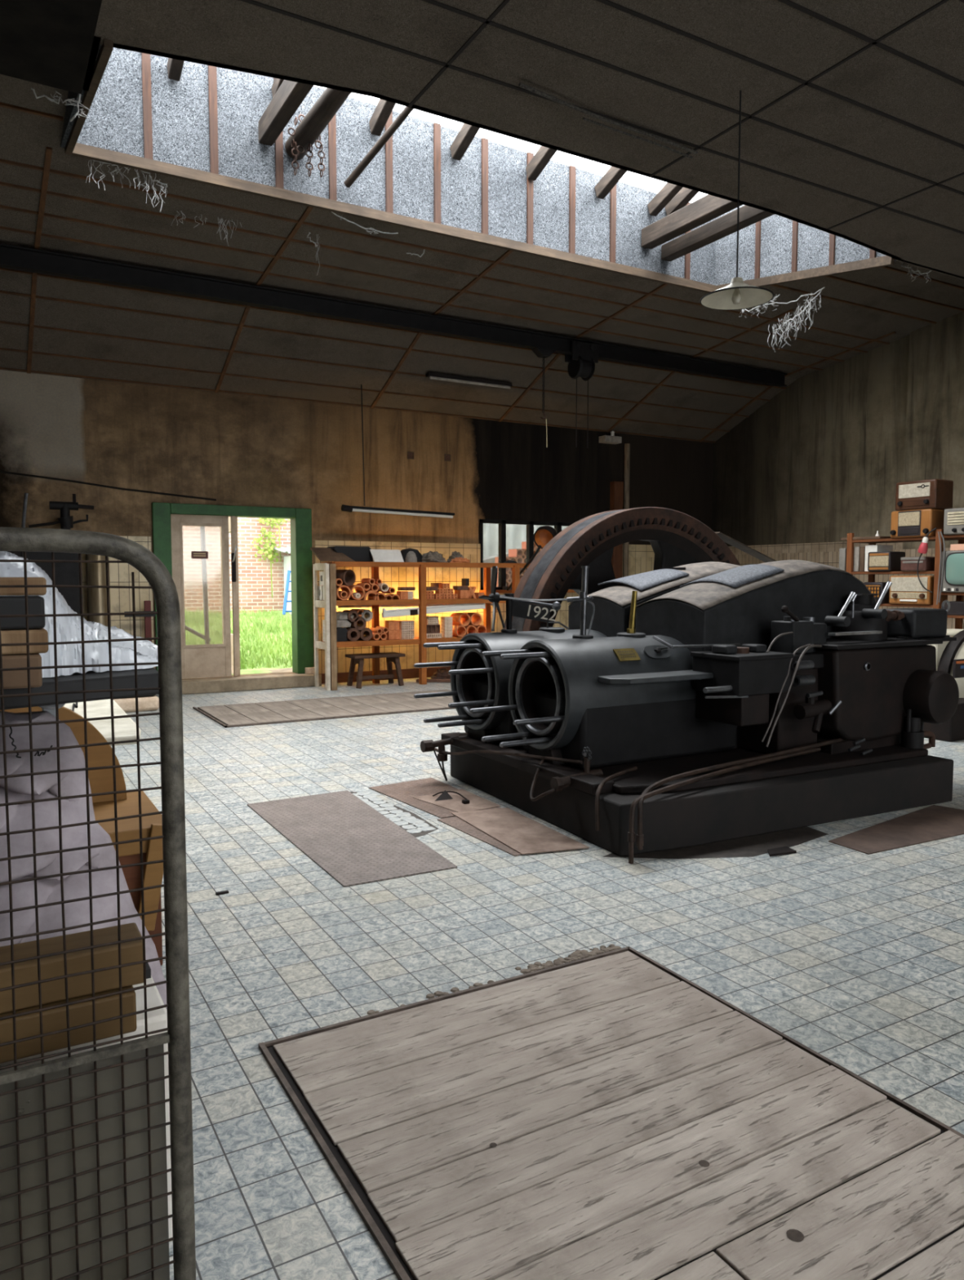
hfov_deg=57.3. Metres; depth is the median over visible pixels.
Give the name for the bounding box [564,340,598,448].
chain hoist
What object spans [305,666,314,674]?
brick
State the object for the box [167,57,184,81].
rafter
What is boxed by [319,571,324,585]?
block
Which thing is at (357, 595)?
pipe
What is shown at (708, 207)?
tie beam
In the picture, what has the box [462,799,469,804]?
chip
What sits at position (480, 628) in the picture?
pipe
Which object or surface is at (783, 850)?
shard
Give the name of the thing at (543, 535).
work lamp
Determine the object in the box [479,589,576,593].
sill
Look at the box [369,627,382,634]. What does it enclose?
pipe
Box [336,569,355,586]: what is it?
pipe
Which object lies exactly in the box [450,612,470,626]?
pipe
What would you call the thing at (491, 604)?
lamp
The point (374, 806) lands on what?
floor
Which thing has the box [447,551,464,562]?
cloth bundle
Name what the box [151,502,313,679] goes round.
door
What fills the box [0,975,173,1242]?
crate
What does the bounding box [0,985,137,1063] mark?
beam
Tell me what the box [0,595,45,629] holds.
block
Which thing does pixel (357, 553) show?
case
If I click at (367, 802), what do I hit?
floor
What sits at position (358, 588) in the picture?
pipe
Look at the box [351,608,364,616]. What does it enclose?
pipe
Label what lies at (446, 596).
brick
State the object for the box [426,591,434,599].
brick
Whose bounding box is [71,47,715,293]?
skylight
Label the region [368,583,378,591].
pipe
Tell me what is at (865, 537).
papers
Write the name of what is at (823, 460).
wall
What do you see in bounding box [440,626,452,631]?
brick
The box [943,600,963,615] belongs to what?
equipment box
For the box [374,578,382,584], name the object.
pipe
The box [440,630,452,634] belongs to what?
brick
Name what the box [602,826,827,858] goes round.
oil stain
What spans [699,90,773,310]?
pendant lamp
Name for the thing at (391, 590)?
pipe
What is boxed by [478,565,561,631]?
vane
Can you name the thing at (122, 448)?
wall
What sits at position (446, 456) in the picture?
wall socket
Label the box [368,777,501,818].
plate
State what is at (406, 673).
baseboard
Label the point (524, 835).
metal sheet
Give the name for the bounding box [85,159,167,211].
cobweb
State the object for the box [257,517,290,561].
climbing plant
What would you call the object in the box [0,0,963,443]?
ceiling
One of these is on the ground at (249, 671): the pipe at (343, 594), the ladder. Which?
the ladder
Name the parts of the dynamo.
warning plate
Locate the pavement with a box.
[265,667,292,673]
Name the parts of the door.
handle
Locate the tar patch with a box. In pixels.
[350,791,438,837]
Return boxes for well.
[60,38,113,155]
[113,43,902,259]
[715,204,896,290]
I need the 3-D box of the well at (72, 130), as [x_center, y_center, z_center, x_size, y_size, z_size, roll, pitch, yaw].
[-2.859,-4.297,6.283,0.085,1.384,2.514,-2,5,-30]
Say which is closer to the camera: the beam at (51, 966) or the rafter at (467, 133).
the beam at (51, 966)
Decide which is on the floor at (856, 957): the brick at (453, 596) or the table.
the table
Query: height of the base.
0.360 m
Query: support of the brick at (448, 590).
on the brick at (446, 596)
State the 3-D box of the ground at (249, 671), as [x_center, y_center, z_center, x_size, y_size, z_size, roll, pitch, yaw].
[-2.290,-0.207,18.113,22.000,0.795,8.300,-2,5,-30]
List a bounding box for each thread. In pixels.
[8,726,21,758]
[34,745,53,756]
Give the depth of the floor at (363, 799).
6.18 m
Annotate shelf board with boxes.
[0,667,159,717]
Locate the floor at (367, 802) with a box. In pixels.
[364,801,373,804]
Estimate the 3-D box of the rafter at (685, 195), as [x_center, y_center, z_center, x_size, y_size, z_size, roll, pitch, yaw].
[2.848,-5.482,9.477,0.100,1.019,2.503,-2,5,-30]
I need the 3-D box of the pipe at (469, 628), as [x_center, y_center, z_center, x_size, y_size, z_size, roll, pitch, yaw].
[-0.232,-0.146,13.546,0.176,0.176,0.300,-2,5,-30]
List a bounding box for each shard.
[449,556,470,562]
[767,846,796,856]
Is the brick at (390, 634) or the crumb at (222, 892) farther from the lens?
the brick at (390, 634)
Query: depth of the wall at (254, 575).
18.10 m
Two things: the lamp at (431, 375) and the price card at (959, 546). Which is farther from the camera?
the lamp at (431, 375)
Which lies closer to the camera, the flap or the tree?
the flap
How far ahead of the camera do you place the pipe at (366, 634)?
12.58 m
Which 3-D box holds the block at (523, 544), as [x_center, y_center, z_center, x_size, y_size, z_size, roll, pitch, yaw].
[0.907,-1.819,16.993,0.148,0.148,0.300,-2,5,-30]
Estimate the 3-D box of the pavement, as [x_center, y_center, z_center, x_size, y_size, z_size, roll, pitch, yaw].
[-3.034,0.540,13.417,5.000,0.150,0.820,-2,5,-30]
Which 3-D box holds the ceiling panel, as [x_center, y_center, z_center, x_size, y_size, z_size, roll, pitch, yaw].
[-3.468,-3.474,4.027,3.215,0.028,2.240,-2,5,-30]
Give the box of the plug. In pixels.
[916,528,936,593]
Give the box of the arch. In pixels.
[0,706,127,803]
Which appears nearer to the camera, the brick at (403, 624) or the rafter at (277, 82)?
the rafter at (277, 82)
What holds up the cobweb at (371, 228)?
hanging from the ceiling
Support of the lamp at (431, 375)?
attached to the ceiling
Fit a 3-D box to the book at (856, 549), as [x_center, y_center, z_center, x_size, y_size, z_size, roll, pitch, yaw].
[4.704,-0.995,10.879,0.300,0.302,0.086,-2,5,-30]
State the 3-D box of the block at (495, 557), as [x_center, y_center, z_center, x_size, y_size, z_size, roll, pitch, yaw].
[0.386,-1.499,16.717,0.148,0.148,0.300,-2,5,-30]
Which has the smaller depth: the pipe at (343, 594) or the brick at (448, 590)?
the pipe at (343, 594)
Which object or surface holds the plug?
hanging from the shelf at (850, 541)
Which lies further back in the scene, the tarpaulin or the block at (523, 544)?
the block at (523, 544)
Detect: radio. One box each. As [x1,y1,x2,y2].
[863,582,889,603]
[867,551,905,571]
[888,575,947,604]
[889,508,947,537]
[895,479,953,511]
[900,556,934,571]
[943,507,963,534]
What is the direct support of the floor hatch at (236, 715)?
on the floor at (856, 957)
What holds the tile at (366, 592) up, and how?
on the shelf at (330, 602)
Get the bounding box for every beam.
[0,922,143,1013]
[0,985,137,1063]
[258,80,313,146]
[284,88,351,159]
[641,194,742,248]
[661,204,774,261]
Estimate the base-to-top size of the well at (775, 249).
1.384 m
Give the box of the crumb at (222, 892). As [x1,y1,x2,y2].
[215,889,228,895]
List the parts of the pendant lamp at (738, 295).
bulb, lamp shade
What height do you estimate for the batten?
0.234 m
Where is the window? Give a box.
[478,519,573,590]
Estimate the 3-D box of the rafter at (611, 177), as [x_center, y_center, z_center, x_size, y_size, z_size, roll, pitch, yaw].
[1.941,-5.454,8.958,0.100,1.019,2.503,-2,5,-30]
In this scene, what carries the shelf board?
on the floor at (856, 957)
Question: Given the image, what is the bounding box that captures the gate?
[0,527,195,1279]
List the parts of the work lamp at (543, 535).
arm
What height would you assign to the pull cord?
0.384 m
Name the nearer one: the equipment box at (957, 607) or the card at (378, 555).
the equipment box at (957, 607)
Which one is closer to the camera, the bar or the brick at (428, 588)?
the bar
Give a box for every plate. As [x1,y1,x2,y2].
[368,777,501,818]
[437,816,521,856]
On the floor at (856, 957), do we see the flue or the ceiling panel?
the flue
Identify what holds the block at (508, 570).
on the block at (508, 575)
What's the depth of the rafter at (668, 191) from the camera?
10.22 m
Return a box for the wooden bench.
[345,652,405,688]
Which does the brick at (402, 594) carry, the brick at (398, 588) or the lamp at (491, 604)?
the brick at (398, 588)
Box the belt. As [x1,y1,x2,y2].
[715,532,775,562]
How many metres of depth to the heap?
13.51 m
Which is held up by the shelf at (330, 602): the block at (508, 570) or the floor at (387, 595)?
the floor at (387, 595)
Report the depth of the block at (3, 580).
1.58 m
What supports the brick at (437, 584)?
on the shelf at (330, 602)
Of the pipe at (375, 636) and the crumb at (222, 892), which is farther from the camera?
the pipe at (375, 636)
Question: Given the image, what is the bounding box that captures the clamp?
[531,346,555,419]
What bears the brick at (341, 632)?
on the shelf at (330, 602)
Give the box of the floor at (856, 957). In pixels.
[111,676,963,1279]
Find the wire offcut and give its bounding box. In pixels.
[432,791,466,799]
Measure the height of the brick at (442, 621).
0.050 m
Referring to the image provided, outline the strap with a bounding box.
[146,962,151,978]
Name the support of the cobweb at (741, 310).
hanging from the ceiling
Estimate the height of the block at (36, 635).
0.043 m
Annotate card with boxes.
[369,549,404,562]
[950,543,963,550]
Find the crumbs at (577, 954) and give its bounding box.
[366,943,621,1014]
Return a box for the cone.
[405,551,417,562]
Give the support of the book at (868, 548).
on the shelf at (850, 541)
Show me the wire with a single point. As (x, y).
(74, 705)
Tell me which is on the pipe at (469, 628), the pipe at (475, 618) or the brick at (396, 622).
the pipe at (475, 618)
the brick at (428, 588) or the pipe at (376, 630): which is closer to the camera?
the pipe at (376, 630)
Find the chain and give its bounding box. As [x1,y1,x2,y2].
[288,114,325,177]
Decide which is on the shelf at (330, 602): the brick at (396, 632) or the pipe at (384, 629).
the brick at (396, 632)
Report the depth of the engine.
6.08 m
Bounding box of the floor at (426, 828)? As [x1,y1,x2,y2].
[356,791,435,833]
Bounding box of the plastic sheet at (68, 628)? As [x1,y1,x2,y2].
[0,551,158,677]
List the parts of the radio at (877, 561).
trim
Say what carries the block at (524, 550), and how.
on the block at (524, 557)
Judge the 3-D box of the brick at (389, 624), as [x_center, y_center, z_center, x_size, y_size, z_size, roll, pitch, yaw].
[-1.343,-0.211,12.811,0.082,0.135,0.140,-2,5,-30]
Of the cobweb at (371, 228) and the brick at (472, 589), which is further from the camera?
the brick at (472, 589)
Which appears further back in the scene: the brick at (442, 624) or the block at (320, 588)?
the brick at (442, 624)
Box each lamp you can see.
[337,603,493,608]
[341,384,454,518]
[425,372,512,389]
[502,525,556,591]
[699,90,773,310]
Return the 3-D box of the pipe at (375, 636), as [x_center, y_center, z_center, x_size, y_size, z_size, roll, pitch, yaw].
[-1.581,-0.056,12.777,0.104,0.104,0.300,-2,5,-30]
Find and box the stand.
[184,525,210,644]
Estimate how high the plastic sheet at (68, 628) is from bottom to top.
0.288 m
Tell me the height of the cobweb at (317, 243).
0.500 m
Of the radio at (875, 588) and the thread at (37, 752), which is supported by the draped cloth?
the thread at (37, 752)
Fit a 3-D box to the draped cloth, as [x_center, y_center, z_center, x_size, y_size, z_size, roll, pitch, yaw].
[-1.103,0.622,1.789,0.918,0.910,0.554,-2,5,-30]
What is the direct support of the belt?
attached to the engine
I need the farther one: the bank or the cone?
the bank
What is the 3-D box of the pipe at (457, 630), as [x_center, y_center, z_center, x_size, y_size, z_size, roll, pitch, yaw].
[-0.387,-0.140,13.457,0.176,0.176,0.300,-2,5,-30]
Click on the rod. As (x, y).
(25, 500)
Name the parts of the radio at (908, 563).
lid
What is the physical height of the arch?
0.475 m
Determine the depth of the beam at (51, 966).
1.54 m
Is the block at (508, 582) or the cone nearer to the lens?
the cone
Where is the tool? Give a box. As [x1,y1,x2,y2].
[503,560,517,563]
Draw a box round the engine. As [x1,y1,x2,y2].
[413,506,959,863]
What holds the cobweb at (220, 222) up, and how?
hanging from the ceiling
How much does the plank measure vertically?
0.040 m
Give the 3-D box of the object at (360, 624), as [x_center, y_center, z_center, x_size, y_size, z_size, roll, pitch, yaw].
[-1.801,-0.241,12.639,0.181,0.181,0.300,-2,5,-30]
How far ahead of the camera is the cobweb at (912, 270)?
9.47 m
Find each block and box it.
[0,577,46,595]
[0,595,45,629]
[0,627,48,654]
[0,653,42,689]
[317,585,324,599]
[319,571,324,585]
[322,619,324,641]
[494,556,510,563]
[496,580,510,586]
[497,573,510,580]
[506,568,510,573]
[508,548,523,556]
[510,556,516,561]
[516,556,523,563]
[521,541,536,549]
[523,549,526,556]
[523,556,526,563]
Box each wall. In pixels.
[0,369,713,679]
[182,516,290,613]
[483,523,567,558]
[711,311,963,629]
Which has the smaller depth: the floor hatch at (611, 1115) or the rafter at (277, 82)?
the floor hatch at (611, 1115)
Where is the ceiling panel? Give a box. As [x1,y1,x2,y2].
[0,0,102,93]
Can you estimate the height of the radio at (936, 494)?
0.324 m
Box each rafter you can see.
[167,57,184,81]
[271,78,284,97]
[368,98,395,136]
[449,123,479,160]
[525,146,556,180]
[594,166,626,199]
[647,182,683,216]
[664,186,698,215]
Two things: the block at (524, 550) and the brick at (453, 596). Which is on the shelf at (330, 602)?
the brick at (453, 596)
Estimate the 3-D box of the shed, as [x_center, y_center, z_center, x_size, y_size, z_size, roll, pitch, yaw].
[-3.321,-1.302,18.507,1.906,1.766,0.802,-2,5,-30]
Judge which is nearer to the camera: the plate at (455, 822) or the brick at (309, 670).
the plate at (455, 822)
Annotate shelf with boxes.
[313,561,530,690]
[845,528,963,629]
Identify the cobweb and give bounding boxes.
[31,88,90,121]
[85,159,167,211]
[171,210,241,244]
[306,231,319,273]
[331,211,424,257]
[739,293,779,317]
[760,287,824,351]
[901,262,931,283]
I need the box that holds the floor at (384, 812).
[378,810,389,814]
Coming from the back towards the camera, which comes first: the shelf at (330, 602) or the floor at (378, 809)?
the shelf at (330, 602)
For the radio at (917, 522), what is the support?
on the shelf at (850, 541)
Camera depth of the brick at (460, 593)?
13.33 m
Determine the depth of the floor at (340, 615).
12.43 m
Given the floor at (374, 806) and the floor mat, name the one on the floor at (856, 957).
the floor mat
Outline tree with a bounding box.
[249,527,279,597]
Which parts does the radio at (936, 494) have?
knob, knob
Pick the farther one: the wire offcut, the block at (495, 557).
the block at (495, 557)
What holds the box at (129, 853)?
on the floor at (856, 957)
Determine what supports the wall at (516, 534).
on the ground at (249, 671)
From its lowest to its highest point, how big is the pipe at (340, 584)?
0.104 m
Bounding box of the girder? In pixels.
[0,243,787,386]
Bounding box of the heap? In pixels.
[431,668,450,679]
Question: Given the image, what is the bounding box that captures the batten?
[382,603,485,617]
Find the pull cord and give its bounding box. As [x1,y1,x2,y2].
[546,418,546,447]
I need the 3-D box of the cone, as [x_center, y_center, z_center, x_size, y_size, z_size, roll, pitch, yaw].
[-1.039,-1.222,12.949,0.170,0.165,0.167,-2,5,-30]
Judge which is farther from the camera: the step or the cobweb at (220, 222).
the step
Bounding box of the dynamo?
[923,628,963,742]
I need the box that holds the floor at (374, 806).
[368,804,380,808]
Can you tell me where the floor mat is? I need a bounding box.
[247,790,457,887]
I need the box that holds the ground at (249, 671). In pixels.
[186,609,292,675]
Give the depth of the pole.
8.11 m
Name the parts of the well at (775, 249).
trim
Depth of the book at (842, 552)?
10.89 m
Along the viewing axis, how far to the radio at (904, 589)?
10.07 m
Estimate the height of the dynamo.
1.060 m
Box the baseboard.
[319,666,451,684]
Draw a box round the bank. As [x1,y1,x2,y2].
[483,547,521,586]
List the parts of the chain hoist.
hoist chain, hoist chain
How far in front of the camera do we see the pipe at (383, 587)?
12.69 m
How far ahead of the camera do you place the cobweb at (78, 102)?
6.04 m
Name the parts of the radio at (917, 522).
knob, panel, knob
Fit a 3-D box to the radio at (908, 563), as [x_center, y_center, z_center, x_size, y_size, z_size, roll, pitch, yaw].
[5.021,-0.872,10.125,0.265,0.163,0.317,-2,5,-30]
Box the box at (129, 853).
[93,791,163,965]
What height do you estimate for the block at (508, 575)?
0.148 m
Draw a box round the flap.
[435,790,453,800]
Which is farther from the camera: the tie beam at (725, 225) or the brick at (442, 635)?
the brick at (442, 635)
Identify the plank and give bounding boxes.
[416,679,450,682]
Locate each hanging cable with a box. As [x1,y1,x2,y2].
[936,531,941,604]
[937,531,945,602]
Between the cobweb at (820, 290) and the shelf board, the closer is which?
the shelf board
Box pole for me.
[344,106,413,187]
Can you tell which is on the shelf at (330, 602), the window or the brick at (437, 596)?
the brick at (437, 596)
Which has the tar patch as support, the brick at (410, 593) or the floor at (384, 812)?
the floor at (384, 812)
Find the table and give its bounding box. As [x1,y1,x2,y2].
[63,698,141,746]
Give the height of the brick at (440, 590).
0.075 m
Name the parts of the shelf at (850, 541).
post, post, post, post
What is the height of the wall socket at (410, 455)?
0.110 m
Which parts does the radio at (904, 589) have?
knob, knob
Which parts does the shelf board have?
rack post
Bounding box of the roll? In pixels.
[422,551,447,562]
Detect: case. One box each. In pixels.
[327,546,373,561]
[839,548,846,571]
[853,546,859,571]
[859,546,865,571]
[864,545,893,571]
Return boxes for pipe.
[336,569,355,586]
[336,578,342,586]
[336,585,351,599]
[338,591,347,598]
[347,585,364,599]
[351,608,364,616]
[352,592,360,598]
[355,582,370,590]
[361,577,375,584]
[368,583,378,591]
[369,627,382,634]
[370,632,380,639]
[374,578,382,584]
[375,626,388,633]
[377,582,388,591]
[379,632,386,639]
[382,586,395,593]
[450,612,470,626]
[451,624,466,636]
[464,624,476,635]
[465,612,481,626]
[473,624,487,632]
[622,443,630,577]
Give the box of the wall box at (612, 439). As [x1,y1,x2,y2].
[599,431,622,444]
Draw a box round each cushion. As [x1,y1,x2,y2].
[113,695,159,712]
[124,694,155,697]
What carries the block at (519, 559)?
on the block
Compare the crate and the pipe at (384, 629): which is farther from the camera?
the pipe at (384, 629)
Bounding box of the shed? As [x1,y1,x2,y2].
[273,545,291,614]
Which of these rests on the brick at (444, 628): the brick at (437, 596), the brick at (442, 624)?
the brick at (442, 624)
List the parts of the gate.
rail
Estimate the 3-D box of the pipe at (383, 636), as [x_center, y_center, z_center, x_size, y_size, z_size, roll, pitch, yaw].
[-1.488,-0.060,12.831,0.104,0.104,0.300,-2,5,-30]
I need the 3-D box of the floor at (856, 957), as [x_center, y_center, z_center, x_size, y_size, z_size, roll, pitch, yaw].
[2.326,1.216,5.695,15.000,0.120,17.800,-2,5,-30]
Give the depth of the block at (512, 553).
16.78 m
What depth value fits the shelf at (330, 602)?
12.69 m
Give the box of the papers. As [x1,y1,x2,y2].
[840,536,893,540]
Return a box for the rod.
[22,493,28,557]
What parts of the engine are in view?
lubricator rod, name plate, lid plate, knob, control rod, control rod, box knob, drip rod, lid plate, box knob, pump handle, lever, casing, casing lid, lever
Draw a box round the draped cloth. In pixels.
[0,711,167,1010]
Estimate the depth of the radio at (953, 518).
9.61 m
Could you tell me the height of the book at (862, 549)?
0.300 m
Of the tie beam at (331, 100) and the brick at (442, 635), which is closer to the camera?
the tie beam at (331, 100)
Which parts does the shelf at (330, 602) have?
post, rail, rail, rail, post, post, post, rail, rail, post, rail, post, post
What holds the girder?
attached to the ceiling
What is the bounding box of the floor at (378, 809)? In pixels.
[373,807,384,811]
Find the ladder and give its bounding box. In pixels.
[282,570,291,614]
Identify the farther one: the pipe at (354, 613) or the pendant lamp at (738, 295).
the pipe at (354, 613)
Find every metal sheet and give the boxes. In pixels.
[413,789,501,812]
[451,807,589,854]
[828,804,963,854]
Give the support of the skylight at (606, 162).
attached to the ceiling
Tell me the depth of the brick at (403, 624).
12.89 m
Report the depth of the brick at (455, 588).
13.30 m
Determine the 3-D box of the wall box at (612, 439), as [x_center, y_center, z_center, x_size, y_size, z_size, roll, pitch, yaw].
[2.216,-3.509,15.247,0.360,0.210,0.180,-2,5,-30]
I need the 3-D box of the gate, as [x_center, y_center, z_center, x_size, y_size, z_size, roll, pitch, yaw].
[-0.814,0.652,1.253,0.774,1.623,0.035,-2,5,-30]
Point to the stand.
(206, 637)
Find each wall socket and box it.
[407,451,413,459]
[444,453,450,461]
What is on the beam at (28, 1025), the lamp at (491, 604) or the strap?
the strap
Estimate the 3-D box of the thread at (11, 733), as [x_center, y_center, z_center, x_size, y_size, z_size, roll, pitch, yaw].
[-1.010,0.220,1.908,0.022,0.074,0.004,-2,5,-30]
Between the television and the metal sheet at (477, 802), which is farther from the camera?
the television
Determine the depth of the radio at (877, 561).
10.40 m
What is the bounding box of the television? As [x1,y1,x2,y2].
[941,550,963,592]
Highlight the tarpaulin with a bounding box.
[400,547,422,562]
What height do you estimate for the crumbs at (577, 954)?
0.008 m
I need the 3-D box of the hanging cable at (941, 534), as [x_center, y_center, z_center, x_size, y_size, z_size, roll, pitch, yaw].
[5.079,-0.808,9.753,0.016,0.784,0.066,-2,5,-30]
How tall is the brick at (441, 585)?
0.075 m
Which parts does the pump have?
valve arm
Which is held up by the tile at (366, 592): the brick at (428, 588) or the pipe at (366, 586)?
the pipe at (366, 586)
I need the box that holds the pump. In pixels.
[28,493,93,529]
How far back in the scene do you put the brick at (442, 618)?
13.22 m
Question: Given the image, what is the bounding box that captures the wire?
[71,702,78,711]
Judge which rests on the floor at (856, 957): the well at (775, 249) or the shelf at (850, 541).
the shelf at (850, 541)
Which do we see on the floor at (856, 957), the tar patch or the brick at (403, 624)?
the tar patch
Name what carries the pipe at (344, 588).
on the shelf at (330, 602)
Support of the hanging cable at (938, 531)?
hanging from the shelf at (850, 541)
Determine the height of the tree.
1.599 m
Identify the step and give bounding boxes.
[182,673,321,694]
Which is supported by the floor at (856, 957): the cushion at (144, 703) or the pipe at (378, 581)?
the cushion at (144, 703)
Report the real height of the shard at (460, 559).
0.085 m
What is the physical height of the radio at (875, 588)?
0.251 m
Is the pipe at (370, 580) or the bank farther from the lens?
the bank
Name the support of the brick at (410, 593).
on the shelf at (330, 602)
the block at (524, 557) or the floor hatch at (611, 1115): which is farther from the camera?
the block at (524, 557)
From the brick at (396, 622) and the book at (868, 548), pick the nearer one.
the book at (868, 548)
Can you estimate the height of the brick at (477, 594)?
0.090 m
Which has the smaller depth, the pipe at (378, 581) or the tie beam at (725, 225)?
the tie beam at (725, 225)
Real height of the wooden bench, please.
0.466 m
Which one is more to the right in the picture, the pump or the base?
the base
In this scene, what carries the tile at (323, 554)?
on the shelf at (330, 602)
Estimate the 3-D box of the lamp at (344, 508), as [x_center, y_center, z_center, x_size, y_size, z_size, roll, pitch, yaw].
[-1.201,-2.728,12.867,1.796,1.834,0.090,-2,5,-30]
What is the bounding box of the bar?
[124,600,155,641]
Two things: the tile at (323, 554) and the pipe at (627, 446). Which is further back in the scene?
the pipe at (627, 446)
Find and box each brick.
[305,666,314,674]
[385,620,394,630]
[386,630,394,639]
[392,620,399,630]
[394,630,399,639]
[396,591,408,599]
[397,586,415,590]
[398,620,414,630]
[399,630,414,639]
[408,591,413,599]
[426,586,438,591]
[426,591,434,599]
[426,616,438,624]
[426,624,439,633]
[426,632,441,638]
[431,582,441,587]
[434,593,443,599]
[435,588,446,593]
[439,583,449,588]
[440,593,450,599]
[440,616,452,620]
[440,620,452,623]
[440,623,452,626]
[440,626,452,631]
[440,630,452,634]
[441,634,452,637]
[446,588,453,593]
[450,593,457,599]
[453,586,468,590]
[454,590,470,598]
[462,578,469,586]
[468,586,476,598]
[474,592,484,598]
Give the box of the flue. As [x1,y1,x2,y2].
[85,554,111,626]
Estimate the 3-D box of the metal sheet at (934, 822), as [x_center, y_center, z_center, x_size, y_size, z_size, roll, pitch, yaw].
[2.700,1.169,5.450,1.436,0.006,0.428,-3,5,-38]
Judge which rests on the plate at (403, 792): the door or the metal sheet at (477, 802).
the metal sheet at (477, 802)
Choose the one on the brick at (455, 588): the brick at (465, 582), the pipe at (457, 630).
the brick at (465, 582)
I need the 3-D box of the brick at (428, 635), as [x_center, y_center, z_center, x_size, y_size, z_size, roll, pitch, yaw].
[-0.754,-0.066,13.159,0.280,0.070,0.140,-2,5,-30]
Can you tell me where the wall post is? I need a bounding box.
[609,480,623,583]
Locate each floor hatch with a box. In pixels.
[192,688,455,728]
[258,946,963,1279]
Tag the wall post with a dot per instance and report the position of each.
(616, 491)
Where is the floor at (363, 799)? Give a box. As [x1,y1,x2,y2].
[360,798,370,801]
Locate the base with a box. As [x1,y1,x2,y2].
[441,732,953,856]
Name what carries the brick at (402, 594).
on the shelf at (330, 602)
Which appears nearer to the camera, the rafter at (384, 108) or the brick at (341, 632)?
the rafter at (384, 108)
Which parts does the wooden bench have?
leg, leg, seat, leg, leg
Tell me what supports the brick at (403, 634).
on the shelf at (330, 602)
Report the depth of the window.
14.46 m
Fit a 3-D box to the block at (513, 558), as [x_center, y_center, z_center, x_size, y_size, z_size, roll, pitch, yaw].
[0.516,-1.505,16.791,0.148,0.148,0.300,-2,5,-30]
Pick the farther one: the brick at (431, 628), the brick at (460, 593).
the brick at (460, 593)
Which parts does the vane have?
blade, blade, blade, blade, post, year plate, tail rod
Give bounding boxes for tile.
[310,547,355,561]
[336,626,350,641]
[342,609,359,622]
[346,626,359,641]
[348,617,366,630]
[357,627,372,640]
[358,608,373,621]
[360,590,379,599]

